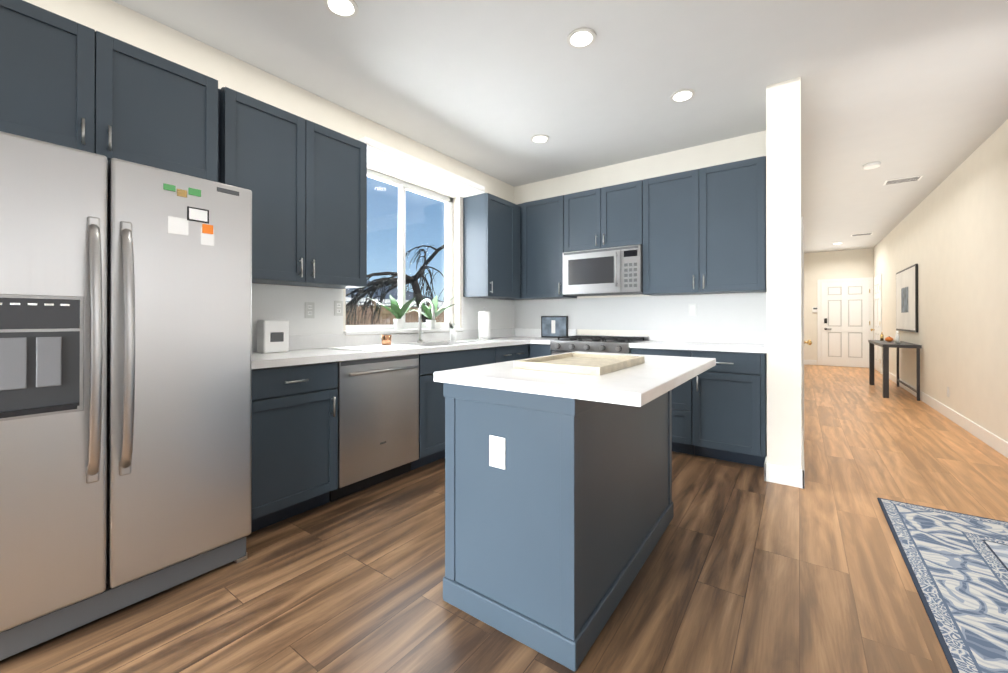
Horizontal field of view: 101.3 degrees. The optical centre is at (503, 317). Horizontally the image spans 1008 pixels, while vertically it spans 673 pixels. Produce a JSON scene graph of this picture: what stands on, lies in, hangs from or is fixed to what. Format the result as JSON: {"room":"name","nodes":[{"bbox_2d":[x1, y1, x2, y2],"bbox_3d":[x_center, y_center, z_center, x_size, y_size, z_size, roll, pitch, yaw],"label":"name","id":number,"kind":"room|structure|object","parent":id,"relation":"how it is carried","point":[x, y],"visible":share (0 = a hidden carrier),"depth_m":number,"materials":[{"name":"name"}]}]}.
{"room":"kitchen","nodes":[
{"label":"kitchen","id":0,"kind":"room"},
{"bbox_2d":[23,0,513,335],"bbox_3d":[-2.433,-0.247,1.774,0.220,2.800,8.940,0,0,36],"label":"wall","id":1,"kind":"structure","parent":0,"point":[111,18],"depth_m":2.80,"materials":[{"name":"beige paint"}]},
{"bbox_2d":[0,0,223,183],"bbox_3d":[-1.957,-0.997,1.937,0.362,0.560,0.955,0,0,36],"label":"upper cabinet","id":2,"kind":"object","parent":1,"relation":"attached to","point":[65,82],"depth_m":1.85,"materials":[{"name":"blue wood"}]},
{"bbox_2d":[224,87,366,288],"bbox_3d":[-1.414,-0.749,2.726,0.327,1.050,0.962,0,0,36],"label":"upper cabinet","id":3,"kind":"object","parent":1,"relation":"attached to","point":[306,179],"depth_m":2.61,"materials":[{"name":"blue wood"}]},
{"bbox_2d":[346,169,452,330],"bbox_3d":[-0.958,-0.581,3.867,0.065,1.380,1.340,0,0,36],"label":"window","id":4,"kind":"structure","parent":1,"relation":"in","point":[403,186],"depth_m":3.86,"materials":[{"name":"clear glass"}]},
{"bbox_2d":[343,328,462,334],"bbox_3d":[-0.881,0.123,3.809,0.135,0.032,1.380,0,0,36],"label":"window sill","id":5,"kind":"structure","parent":1,"relation":"attached to","point":[366,332],"depth_m":3.61,"materials":[{"name":"white paint"}]},
{"bbox_2d":[370,295,415,328],"bbox_3d":[-0.953,-0.053,3.727,0.552,0.318,0.441,0,0,36],"label":"potted plant","id":6,"kind":"object","parent":5,"relation":"on","point":[396,311],"visible":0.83,"depth_m":3.68,"materials":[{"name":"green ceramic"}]},
{"bbox_2d":[415,295,457,328],"bbox_3d":[-0.671,-0.061,4.048,0.618,0.337,0.440,0,0,36],"label":"potted plant","id":7,"kind":"object","parent":5,"relation":"on","point":[430,323],"visible":0.88,"depth_m":4.01,"materials":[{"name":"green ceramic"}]},
{"bbox_2d":[357,136,484,197],"bbox_3d":[-0.728,-1.300,3.711,0.297,0.072,1.424,0,0,36],"label":"valance","id":8,"kind":"object","parent":1,"relation":"attached to","point":[386,157],"visible":0.83,"depth_m":3.60,"materials":[{"name":"white"}]},
{"bbox_2d":[463,193,519,298],"bbox_3d":[-0.120,-0.743,4.535,0.327,1.050,0.615,0,0,36],"label":"upper cabinet","id":9,"kind":"object","parent":1,"relation":"attached to","point":[491,223],"depth_m":4.33,"materials":[{"name":"blue wood"}]},
{"bbox_2d":[0,365,1007,672],"bbox_3d":[2.874,1.218,3.259,7.120,0.120,17.540,0,0,36],"label":"floor","id":10,"kind":"structure","parent":0,"point":[746,569],"depth_m":1.78,"materials":[{"name":"brown wood"}]},
{"bbox_2d":[0,131,251,660],"bbox_3d":[-1.742,0.267,1.788,0.836,1.772,0.919,0,0,36],"label":"refrigerator","id":11,"kind":"object","parent":10,"relation":"on","point":[125,381],"visible":1,"depth_m":1.56,"materials":[{"name":"grey metal"}]},
{"bbox_2d":[251,361,337,532],"bbox_3d":[-1.415,0.711,2.486,0.597,0.888,0.542,0,0,36],"label":"base cabinet","id":12,"kind":"object","parent":10,"relation":"on","point":[294,472],"depth_m":2.32,"materials":[{"name":"blue wood"}]},
{"bbox_2d":[329,354,418,501],"bbox_3d":[-1.038,0.714,2.961,0.625,0.886,0.652,0,0,36],"label":"dishwasher","id":13,"kind":"object","parent":10,"relation":"on","point":[378,420],"visible":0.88,"depth_m":2.76,"materials":[{"name":"grey metal"}]},
{"bbox_2d":[443,344,528,435],"bbox_3d":[-0.172,0.717,4.224,0.597,0.888,0.636,0,0,36],"label":"base cabinet","id":14,"kind":"object","parent":10,"relation":"on","point":[483,356],"depth_m":3.67,"materials":[{"name":"blue wood"}]},
{"bbox_2d":[252,283,766,375],"bbox_3d":[0.256,0.121,3.015,2.703,0.684,3.344,0,0,36],"label":"countertop","id":15,"kind":"structure","parent":14,"relation":"on","point":[735,322],"depth_m":3.78,"materials":[{"name":"stone"}]},
{"bbox_2d":[257,320,288,352],"bbox_3d":[-1.492,0.120,2.673,0.103,0.210,0.160,0,0,36],"label":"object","id":16,"kind":"object","parent":15,"relation":"on","point":[272,336],"visible":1,"depth_m":2.63,"materials":[{"name":"white plastic"}]},
{"bbox_2d":[305,302,314,317],"bbox_3d":[-1.407,-0.053,2.994,0.008,0.115,0.072,0,0,36],"label":"outlet","id":17,"kind":"object","parent":15,"relation":"attached to","point":[309,306],"depth_m":2.99,"materials":[{"name":"white plastic"}]},
{"bbox_2d":[334,301,342,315],"bbox_3d":[-1.273,-0.072,3.181,0.008,0.115,0.072,0,0,36],"label":"outlet","id":18,"kind":"object","parent":15,"relation":"attached to","point":[338,309],"depth_m":3.18,"materials":[{"name":"white plastic"}]},
{"bbox_2d":[328,344,422,350],"bbox_3d":[-0.956,0.222,3.107,0.410,0.008,0.550,0,0,36],"label":"drying mat","id":19,"kind":"object","parent":15,"relation":"on","point":[373,347],"visible":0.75,"depth_m":3.01,"materials":[{"name":"white plastic"}]},
{"bbox_2d":[381,335,391,344],"bbox_3d":[-0.937,0.177,3.296,0.080,0.080,0.080,0,0,36],"label":"cup","id":20,"kind":"object","parent":19,"relation":"on","point":[386,339],"visible":1,"depth_m":3.26,"materials":[{"name":"brown"}]},
{"bbox_2d":[417,299,434,342],"bbox_3d":[-0.687,0.030,3.735,0.210,0.396,0.096,0,0,36],"label":"faucet","id":21,"kind":"object","parent":15,"relation":"on","point":[420,340],"visible":1,"depth_m":3.75,"materials":[{"name":"silver metal"}]},
{"bbox_2d":[451,323,456,340],"bbox_3d":[-0.489,0.143,4.033,0.068,0.172,0.056,0,0,36],"label":"bottle","id":22,"kind":"object","parent":15,"relation":"on","point":[453,334],"visible":1,"depth_m":4.01,"materials":[{"name":"white plastic"}]},
{"bbox_2d":[477,307,491,339],"bbox_3d":[-0.204,0.061,4.322,0.150,0.337,0.150,0,0,36],"label":"paper towel roll","id":23,"kind":"object","parent":15,"relation":"on","point":[484,325],"visible":1,"depth_m":4.27,"materials":[{"name":"white paper"}]},
{"bbox_2d":[541,316,567,337],"bbox_3d":[0.583,0.106,4.786,0.340,0.250,0.028,0,0,36],"label":"art","id":24,"kind":"object","parent":15,"relation":"on","point":[554,326],"visible":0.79,"depth_m":4.77,"materials":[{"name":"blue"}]},
{"bbox_2d":[688,304,696,315],"bbox_3d":[1.802,-0.076,3.952,0.072,0.115,0.008,0,0,36],"label":"outlet","id":25,"kind":"object","parent":15,"relation":"attached to","point":[692,308],"depth_m":3.95,"materials":[{"name":"white plastic"}]},
{"bbox_2d":[529,344,552,357],"bbox_3d":[0.538,0.718,4.500,0.274,0.888,0.597,0,0,36],"label":"base cabinet","id":26,"kind":"object","parent":10,"relation":"on","point":[535,350],"depth_m":4.26,"materials":[{"name":"blue wood"}]},
{"bbox_2d":[443,383,672,671],"bbox_3d":[0.361,0.709,2.036,0.601,0.889,1.285,0,0,36],"label":"kitchen island","id":27,"kind":"object","parent":10,"relation":"on","point":[558,505],"depth_m":1.53,"materials":[{"name":"wood"}]},
{"bbox_2d":[434,351,715,406],"bbox_3d":[0.440,0.243,1.986,0.844,0.040,1.328,0,0,36],"label":"island countertop","id":28,"kind":"structure","parent":27,"relation":"on","point":[639,385],"depth_m":1.53,"materials":[{"name":"white stone"}]},
{"bbox_2d":[513,353,644,374],"bbox_3d":[0.366,0.206,1.921,0.400,0.032,0.560,0,0,36],"label":"tray","id":29,"kind":"object","parent":28,"relation":"on","point":[589,364],"visible":1,"depth_m":1.85,"materials":[{"name":"beige wood"}]},
{"bbox_2d":[550,335,648,354],"bbox_3d":[0.958,0.666,4.157,0.800,0.948,0.661,0,0,36],"label":"gas range","id":30,"kind":"object","parent":10,"relation":"on","point":[600,343],"visible":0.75,"depth_m":3.98,"materials":[{"name":"grey metal"}]},
{"bbox_2d":[631,348,700,455],"bbox_3d":[1.540,0.715,3.783,0.570,0.888,0.597,0,0,36],"label":"base cabinet","id":31,"kind":"object","parent":10,"relation":"on","point":[686,397],"depth_m":3.45,"materials":[{"name":"blue wood"}]},
{"bbox_2d":[701,351,766,466],"bbox_3d":[1.932,0.714,3.503,0.513,0.888,0.597,0,0,36],"label":"base cabinet","id":32,"kind":"object","parent":10,"relation":"on","point":[719,409],"depth_m":3.24,"materials":[{"name":"blue wood"}]},
{"bbox_2d":[800,431,804,488],"bbox_3d":[2.379,1.095,3.291,0.016,0.125,1.226,0,0,36],"label":"baseboard","id":33,"kind":"structure","parent":10,"relation":"on","point":[802,471],"depth_m":2.80,"materials":[{"name":"white wood"}]},
{"bbox_2d":[868,340,921,400],"bbox_3d":[6.111,0.778,6.510,0.405,0.780,1.550,0,0,36],"label":"console table","id":34,"kind":"object","parent":10,"relation":"on","point":[885,345],"visible":0.94,"depth_m":6.00,"materials":[{"name":"grey"}]},
{"bbox_2d":[880,332,883,340],"bbox_3d":[6.373,0.316,6.969,0.044,0.145,0.044,0,0,36],"label":"bottle","id":35,"kind":"object","parent":34,"relation":"on","point":[881,337],"visible":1,"depth_m":6.96,"materials":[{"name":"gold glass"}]},
{"bbox_2d":[885,336,892,341],"bbox_3d":[6.136,0.340,6.585,0.096,0.095,0.098,0,0,36],"label":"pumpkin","id":36,"kind":"object","parent":34,"relation":"on","point":[889,339],"visible":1,"depth_m":6.56,"materials":[{"name":"orange"}]},
{"bbox_2d":[894,331,899,342],"bbox_3d":[5.936,0.294,6.237,0.070,0.185,0.070,0,0,36],"label":"vase","id":37,"kind":"object","parent":34,"relation":"on","point":[897,337],"visible":0.98,"depth_m":6.22,"materials":[{"name":"white ceramic"}]},
{"bbox_2d":[877,498,1007,672],"bbox_3d":[2.187,1.144,0.923,1.680,0.010,3.000,0,0,36],"label":"rug","id":38,"kind":"object","parent":10,"relation":"on","point":[956,563],"visible":1,"depth_m":1.82,"materials":[{"name":"blue fabric"}]},
{"bbox_2d":[112,0,1007,252],"bbox_3d":[2.874,-1.702,3.269,7.120,0.120,17.540,0,0,36],"label":"ceiling","id":39,"kind":"structure","parent":0,"point":[897,89],"depth_m":2.81,"materials":[{"name":"paint"}]},
{"bbox_2d":[324,0,357,17],"bbox_3d":[-0.858,-1.641,2.176,0.169,0.010,0.169,0,0,-9],"label":"recessed light","id":40,"kind":"object","parent":39,"relation":"in","point":[340,8],"depth_m":2.18,"materials":[{"name":"grey plastic"}]},
{"bbox_2d":[531,134,548,142],"bbox_3d":[0.330,-1.636,3.785,0.169,0.010,0.169,0,0,-9],"label":"recessed light","id":41,"kind":"object","parent":39,"relation":"in","point":[540,138],"depth_m":3.77,"materials":[{"name":"grey plastic"}]},
{"bbox_2d":[567,28,595,48],"bbox_3d":[0.455,-1.640,2.430,0.169,0.010,0.169,0,0,-9],"label":"recessed light","id":42,"kind":"object","parent":39,"relation":"in","point":[578,38],"depth_m":2.42,"materials":[{"name":"grey plastic"}]},
{"bbox_2d":[670,89,694,101],"bbox_3d":[1.319,-1.638,3.053,0.169,0.010,0.169,0,0,-9],"label":"recessed light","id":43,"kind":"object","parent":39,"relation":"in","point":[682,95],"depth_m":3.04,"materials":[{"name":"white plastic"}]},
{"bbox_2d":[851,232,872,235],"bbox_3d":[6.981,-1.622,8.065,0.320,0.010,0.200,0,0,36],"label":"ceiling vent","id":44,"kind":"object","parent":39,"relation":"in","point":[872,232],"depth_m":8.04,"materials":[{"name":"grey metal"}]},
{"bbox_2d":[863,162,880,169],"bbox_3d":[3.925,-1.621,4.411,0.140,0.036,0.140,0,0,36],"label":"recessed light","id":45,"kind":"object","parent":39,"relation":"attached to","point":[870,165],"visible":1,"depth_m":4.38,"materials":[{"name":"white plastic"}]},
{"bbox_2d":[883,175,922,184],"bbox_3d":[4.743,-1.632,4.920,0.320,0.010,0.200,0,0,36],"label":"ceiling vent","id":46,"kind":"object","parent":39,"relation":"in","point":[902,180],"depth_m":4.91,"materials":[{"name":"grey metal"}]},
{"bbox_2d":[514,130,765,336],"bbox_3d":[1.295,-0.239,4.468,2.710,2.800,0.220,0,0,36],"label":"wall","id":47,"kind":"structure","parent":0,"point":[740,148],"depth_m":4.25,"materials":[{"name":"beige paint"}]},
{"bbox_2d":[502,202,525,299],"bbox_3d":[0.192,-0.762,4.918,0.390,1.090,0.327,0,0,36],"label":"upper cabinet","id":48,"kind":"object","parent":47,"relation":"attached to","point":[522,206],"depth_m":4.73,"materials":[{"name":"blue wood"}]},
{"bbox_2d":[526,194,576,299],"bbox_3d":[0.542,-0.763,4.667,0.581,1.090,0.327,0,0,36],"label":"upper cabinet","id":49,"kind":"object","parent":47,"relation":"attached to","point":[548,219],"depth_m":4.53,"materials":[{"name":"blue wood"}]},
{"bbox_2d":[570,180,641,251],"bbox_3d":[1.069,-1.002,4.292,0.827,0.615,0.327,0,0,36],"label":"upper cabinet","id":50,"kind":"object","parent":47,"relation":"attached to","point":[609,216],"depth_m":4.13,"materials":[{"name":"blue wood"}]},
{"bbox_2d":[562,244,642,296],"bbox_3d":[1.044,-0.465,4.256,0.821,0.452,0.410,0,0,36],"label":"over-the-range microwave","id":51,"kind":"object","parent":50,"relation":"attached to","point":[607,271],"visible":0.98,"depth_m":4.10,"materials":[{"name":"grey metal"}]},
{"bbox_2d":[638,156,766,295],"bbox_3d":[1.795,-0.766,3.771,1.076,1.090,0.327,0,0,36],"label":"upper cabinet","id":52,"kind":"object","parent":47,"relation":"attached to","point":[698,231],"depth_m":3.60,"materials":[{"name":"blue wood"}]},
{"bbox_2d":[766,77,801,468],"bbox_3d":[4.680,-0.231,6.700,0.200,2.800,9.410,0,0,36],"label":"wall pillar","id":53,"kind":"structure","parent":0,"point":[783,241],"depth_m":2.87,"materials":[{"name":"beige paint"}]},
{"bbox_2d":[801,216,811,437],"bbox_3d":[3.009,0.115,4.107,0.092,2.090,0.830,0,0,36],"label":"closet door","id":54,"kind":"structure","parent":53,"relation":"attached to","point":[808,342],"depth_m":3.79,"materials":[{"name":"grey wood"}]},
{"bbox_2d":[804,248,873,367],"bbox_3d":[8.048,-0.220,10.211,1.595,2.800,0.220,0,0,36],"label":"wall","id":55,"kind":"structure","parent":0,"point":[856,263],"depth_m":10.22,"materials":[{"name":"beige paint"}]},
{"bbox_2d":[804,360,816,364],"bbox_3d":[7.642,1.118,10.352,0.316,0.125,0.016,0,0,36],"label":"baseboard","id":56,"kind":"structure","parent":55,"relation":"attached to","point":[806,362],"depth_m":10.33,"materials":[{"name":"white wood"}]},
{"bbox_2d":[812,307,817,311],"bbox_3d":[7.743,-0.195,10.277,0.120,0.130,0.027,0,0,36],"label":"panel","id":57,"kind":"object","parent":55,"relation":"attached to","point":[814,309],"visible":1,"depth_m":10.27,"materials":[{"name":"white plastic"}]},
{"bbox_2d":[817,277,872,367],"bbox_3d":[8.184,0.119,9.931,1.040,2.120,0.070,0,0,36],"label":"front door","id":58,"kind":"structure","parent":55,"relation":"in","point":[845,322],"depth_m":9.94,"materials":[{"name":"white wood"}]},
{"bbox_2d":[873,119,1007,441],"bbox_3d":[6.460,-0.232,6.429,0.220,2.800,8.220,0,0,36],"label":"wall","id":59,"kind":"structure","parent":0,"point":[948,235],"depth_m":4.40,"materials":[{"name":"beige paint"}]},
{"bbox_2d":[870,274,881,372],"bbox_3d":[8.158,0.132,9.074,0.092,2.090,0.980,0,0,36],"label":"closet door","id":60,"kind":"structure","parent":59,"relation":"in","point":[877,329],"depth_m":9.00,"materials":[{"name":"grey wood"}]},
{"bbox_2d":[896,264,917,331],"bbox_3d":[6.437,-0.281,6.617,0.031,1.000,1.500,0,0,36],"label":"picture frame","id":61,"kind":"object","parent":59,"relation":"attached to","point":[906,299],"visible":1,"depth_m":6.46,"materials":[{"name":"black"}]},
{"bbox_2d":[881,368,1007,457],"bbox_3d":[5.937,1.104,5.898,0.016,0.125,6.755,0,0,36],"label":"baseboard","id":62,"kind":"structure","parent":59,"relation":"attached to","point":[1000,445],"depth_m":4.34,"materials":[{"name":"white wood"}]},
{"label":"outside","id":63,"kind":"structure","parent":0,"visible":0},
{"bbox_3d":[-16.898,1.421,30.493,56.670,0.250,70.000,0,0,36],"label":"ground","id":64,"kind":"structure","parent":63,"visible":0},
{"bbox_2d":[346,300,443,324],"bbox_3d":[-2.525,0.361,14.992,0.150,1.770,19.500,0,0,36],"label":"fence","id":65,"kind":"object","parent":64,"relation":"on","point":[384,313],"depth_m":13.16,"materials":[{"name":"brown wood"}]},
{"bbox_2d":[346,281,443,323],"bbox_3d":[-13.280,-0.709,36.487,24.390,4.050,28.850,0,0,36],"label":"house","id":66,"kind":"structure","parent":64,"relation":"on","point":[388,294],"depth_m":25.53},
{"bbox_2d":[346,245,443,324],"bbox_3d":[-2.518,-0.246,9.448,5.266,3.983,4.120,0,0,36],"label":"tree","id":67,"kind":"object","parent":64,"relation":"on","point":[383,283],"depth_m":9.60,"materials":[{"name":"brown plant"}]}
]}

